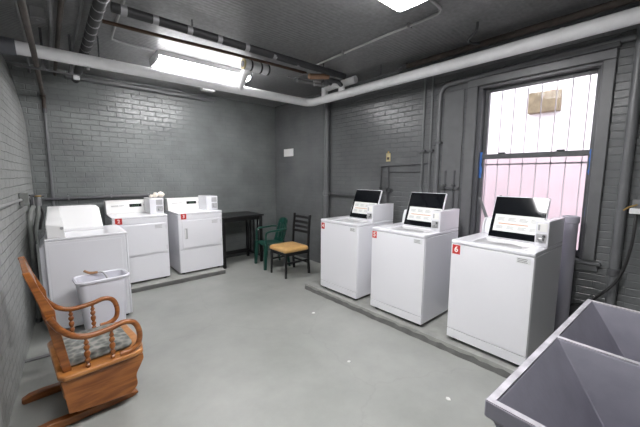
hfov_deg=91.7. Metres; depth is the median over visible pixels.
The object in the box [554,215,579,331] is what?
drain standpipe
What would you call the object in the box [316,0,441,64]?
conduit
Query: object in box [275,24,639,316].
wall
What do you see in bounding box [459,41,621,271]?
window
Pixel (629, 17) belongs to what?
ceiling pipe
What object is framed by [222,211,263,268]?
side table
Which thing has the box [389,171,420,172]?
conduit
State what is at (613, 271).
pipe
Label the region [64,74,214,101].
pipe
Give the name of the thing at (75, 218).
control panel
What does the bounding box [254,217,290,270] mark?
plastic chair
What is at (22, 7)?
conduit
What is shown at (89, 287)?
waste bin
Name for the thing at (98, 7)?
insulated pipe
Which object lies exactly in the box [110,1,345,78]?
insulated pipe
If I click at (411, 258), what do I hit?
washing machine
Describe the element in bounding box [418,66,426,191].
conduit
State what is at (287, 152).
notice
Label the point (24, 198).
conduit
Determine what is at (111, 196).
pipe
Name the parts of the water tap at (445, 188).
plate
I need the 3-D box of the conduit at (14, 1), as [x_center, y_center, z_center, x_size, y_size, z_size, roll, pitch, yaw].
[-2.534,-1.628,2.623,0.047,0.046,3.561,-6,9,-40]
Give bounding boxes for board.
[479,197,487,216]
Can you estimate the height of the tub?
0.904 m
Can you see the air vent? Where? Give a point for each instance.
(549, 96)
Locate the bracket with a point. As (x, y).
(75, 76)
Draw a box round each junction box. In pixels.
[28,4,44,22]
[200,87,214,92]
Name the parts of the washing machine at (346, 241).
kick panel, panel, panel, lid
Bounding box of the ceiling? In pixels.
[0,0,611,106]
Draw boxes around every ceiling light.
[149,50,250,83]
[380,0,427,11]
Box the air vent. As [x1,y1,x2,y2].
[527,88,562,114]
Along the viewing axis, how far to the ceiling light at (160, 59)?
3.84 m
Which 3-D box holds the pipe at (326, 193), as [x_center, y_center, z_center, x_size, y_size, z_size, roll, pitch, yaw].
[0.325,-0.518,5.048,0.120,2.979,0.769,-6,9,-41]
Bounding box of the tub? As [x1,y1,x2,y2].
[484,299,639,426]
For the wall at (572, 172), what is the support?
on the floor
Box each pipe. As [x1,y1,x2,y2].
[0,6,639,105]
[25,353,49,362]
[44,193,149,200]
[53,0,64,75]
[72,0,109,82]
[102,19,306,73]
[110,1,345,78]
[323,91,354,217]
[401,0,639,70]
[604,24,639,304]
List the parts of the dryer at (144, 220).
panel, door, panel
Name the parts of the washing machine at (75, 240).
panel, panel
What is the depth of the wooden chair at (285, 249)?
5.01 m
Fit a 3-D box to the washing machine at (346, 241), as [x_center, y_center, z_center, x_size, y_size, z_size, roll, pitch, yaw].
[0.487,0.350,4.149,0.703,1.335,0.655,-6,9,-41]
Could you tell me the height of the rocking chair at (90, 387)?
1.033 m
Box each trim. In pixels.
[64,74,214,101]
[397,1,639,73]
[440,89,464,209]
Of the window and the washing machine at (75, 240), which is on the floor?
the washing machine at (75, 240)
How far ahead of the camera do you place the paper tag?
4.35 m
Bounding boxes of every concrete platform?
[131,266,225,292]
[305,279,517,377]
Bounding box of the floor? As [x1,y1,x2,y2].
[9,250,506,426]
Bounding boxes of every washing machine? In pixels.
[39,205,132,328]
[321,189,393,299]
[370,191,458,325]
[447,195,564,366]
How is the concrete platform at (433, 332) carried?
on the floor
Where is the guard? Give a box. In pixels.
[481,75,590,231]
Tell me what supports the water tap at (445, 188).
attached to the wall at (364, 127)
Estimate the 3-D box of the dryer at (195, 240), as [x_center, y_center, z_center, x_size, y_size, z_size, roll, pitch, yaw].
[-2.076,0.300,5.126,0.681,1.175,0.726,-6,9,-41]
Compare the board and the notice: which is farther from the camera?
the notice
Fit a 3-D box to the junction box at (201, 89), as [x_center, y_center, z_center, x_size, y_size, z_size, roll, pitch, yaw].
[-1.777,-1.974,4.921,0.200,0.078,0.100,-6,9,-41]
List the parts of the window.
sash, sash, sill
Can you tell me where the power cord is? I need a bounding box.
[570,214,637,305]
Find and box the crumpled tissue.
[149,191,164,197]
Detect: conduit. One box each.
[0,193,30,208]
[13,0,30,72]
[16,0,54,205]
[46,0,52,68]
[68,0,83,72]
[110,0,154,50]
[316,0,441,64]
[380,161,431,166]
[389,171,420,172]
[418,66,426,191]
[426,76,434,192]
[433,32,636,192]
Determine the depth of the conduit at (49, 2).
2.74 m
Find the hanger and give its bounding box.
[83,270,107,277]
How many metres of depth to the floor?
2.55 m
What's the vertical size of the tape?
0.285 m
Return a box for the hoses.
[27,194,44,322]
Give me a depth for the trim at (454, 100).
3.65 m
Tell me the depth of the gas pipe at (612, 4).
2.83 m
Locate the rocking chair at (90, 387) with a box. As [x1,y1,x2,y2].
[18,256,143,426]
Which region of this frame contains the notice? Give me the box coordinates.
[284,148,292,156]
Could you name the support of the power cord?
attached to the wall outlet
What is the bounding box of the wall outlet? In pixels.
[623,199,639,213]
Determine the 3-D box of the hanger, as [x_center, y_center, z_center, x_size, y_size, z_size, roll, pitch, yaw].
[-2.175,0.617,3.046,0.241,0.150,0.041,-1,7,-11]
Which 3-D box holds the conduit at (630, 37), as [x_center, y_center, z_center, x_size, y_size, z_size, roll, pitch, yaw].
[2.565,-0.129,2.552,0.059,2.687,3.550,-6,9,-41]
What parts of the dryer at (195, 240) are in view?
panel, panel, door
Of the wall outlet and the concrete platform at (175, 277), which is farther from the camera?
the concrete platform at (175, 277)
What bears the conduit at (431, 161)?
attached to the wall at (364, 127)
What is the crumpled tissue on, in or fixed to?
on the dryer at (144, 220)
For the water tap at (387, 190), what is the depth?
4.40 m
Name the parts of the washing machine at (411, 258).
kick panel, panel, panel, lid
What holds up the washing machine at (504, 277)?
on the concrete platform at (433, 332)
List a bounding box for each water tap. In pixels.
[376,167,391,203]
[439,171,458,208]
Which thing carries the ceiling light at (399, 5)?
attached to the ceiling
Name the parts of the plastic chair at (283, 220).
leg, leg, arm, seat, arm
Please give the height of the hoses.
1.357 m
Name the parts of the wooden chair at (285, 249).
leg, seat rail, leg, padded seat, post, seat rail, post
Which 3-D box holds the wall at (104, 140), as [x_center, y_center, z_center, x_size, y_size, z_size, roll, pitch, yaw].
[-2.558,-0.560,5.280,4.740,2.980,0.200,-6,9,-41]
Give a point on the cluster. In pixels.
(326, 79)
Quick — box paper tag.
[386,151,390,161]
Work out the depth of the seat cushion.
2.15 m
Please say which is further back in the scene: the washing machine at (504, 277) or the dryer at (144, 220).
the dryer at (144, 220)
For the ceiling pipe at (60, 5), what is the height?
0.038 m
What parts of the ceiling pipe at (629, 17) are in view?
hanger rod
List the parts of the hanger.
brown arm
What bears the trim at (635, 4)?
attached to the wall at (364, 127)
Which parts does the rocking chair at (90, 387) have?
crest rail, arm, arm, seat, panel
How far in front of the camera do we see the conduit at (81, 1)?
2.83 m
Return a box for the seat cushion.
[62,323,131,365]
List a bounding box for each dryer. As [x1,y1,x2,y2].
[104,197,169,282]
[164,195,222,273]
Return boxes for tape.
[479,152,482,177]
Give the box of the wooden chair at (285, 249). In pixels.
[270,213,310,278]
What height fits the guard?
1.950 m
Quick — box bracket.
[14,27,80,79]
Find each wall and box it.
[0,54,42,426]
[5,60,275,257]
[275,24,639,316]
[480,156,587,249]
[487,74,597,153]
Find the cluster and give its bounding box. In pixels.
[287,73,342,86]
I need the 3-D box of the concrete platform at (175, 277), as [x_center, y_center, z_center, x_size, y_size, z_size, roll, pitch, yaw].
[-2.404,0.956,4.869,1.545,0.069,0.894,-6,9,-41]
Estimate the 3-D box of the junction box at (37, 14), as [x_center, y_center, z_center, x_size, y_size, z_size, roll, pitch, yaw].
[-2.409,-1.695,2.645,0.100,0.091,0.100,-6,9,-41]
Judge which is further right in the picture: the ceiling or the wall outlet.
the wall outlet
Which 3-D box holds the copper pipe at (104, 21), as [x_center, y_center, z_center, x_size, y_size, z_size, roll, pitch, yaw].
[-1.041,-1.760,3.387,2.193,0.032,0.049,-5,9,-38]
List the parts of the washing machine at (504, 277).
kick panel, panel, panel, lid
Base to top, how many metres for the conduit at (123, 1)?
0.036 m
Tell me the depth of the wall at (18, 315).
2.62 m
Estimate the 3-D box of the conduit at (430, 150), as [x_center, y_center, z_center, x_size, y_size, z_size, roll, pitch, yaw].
[1.367,-0.410,3.911,0.043,2.908,0.090,-6,9,-41]
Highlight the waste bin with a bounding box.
[72,268,129,329]

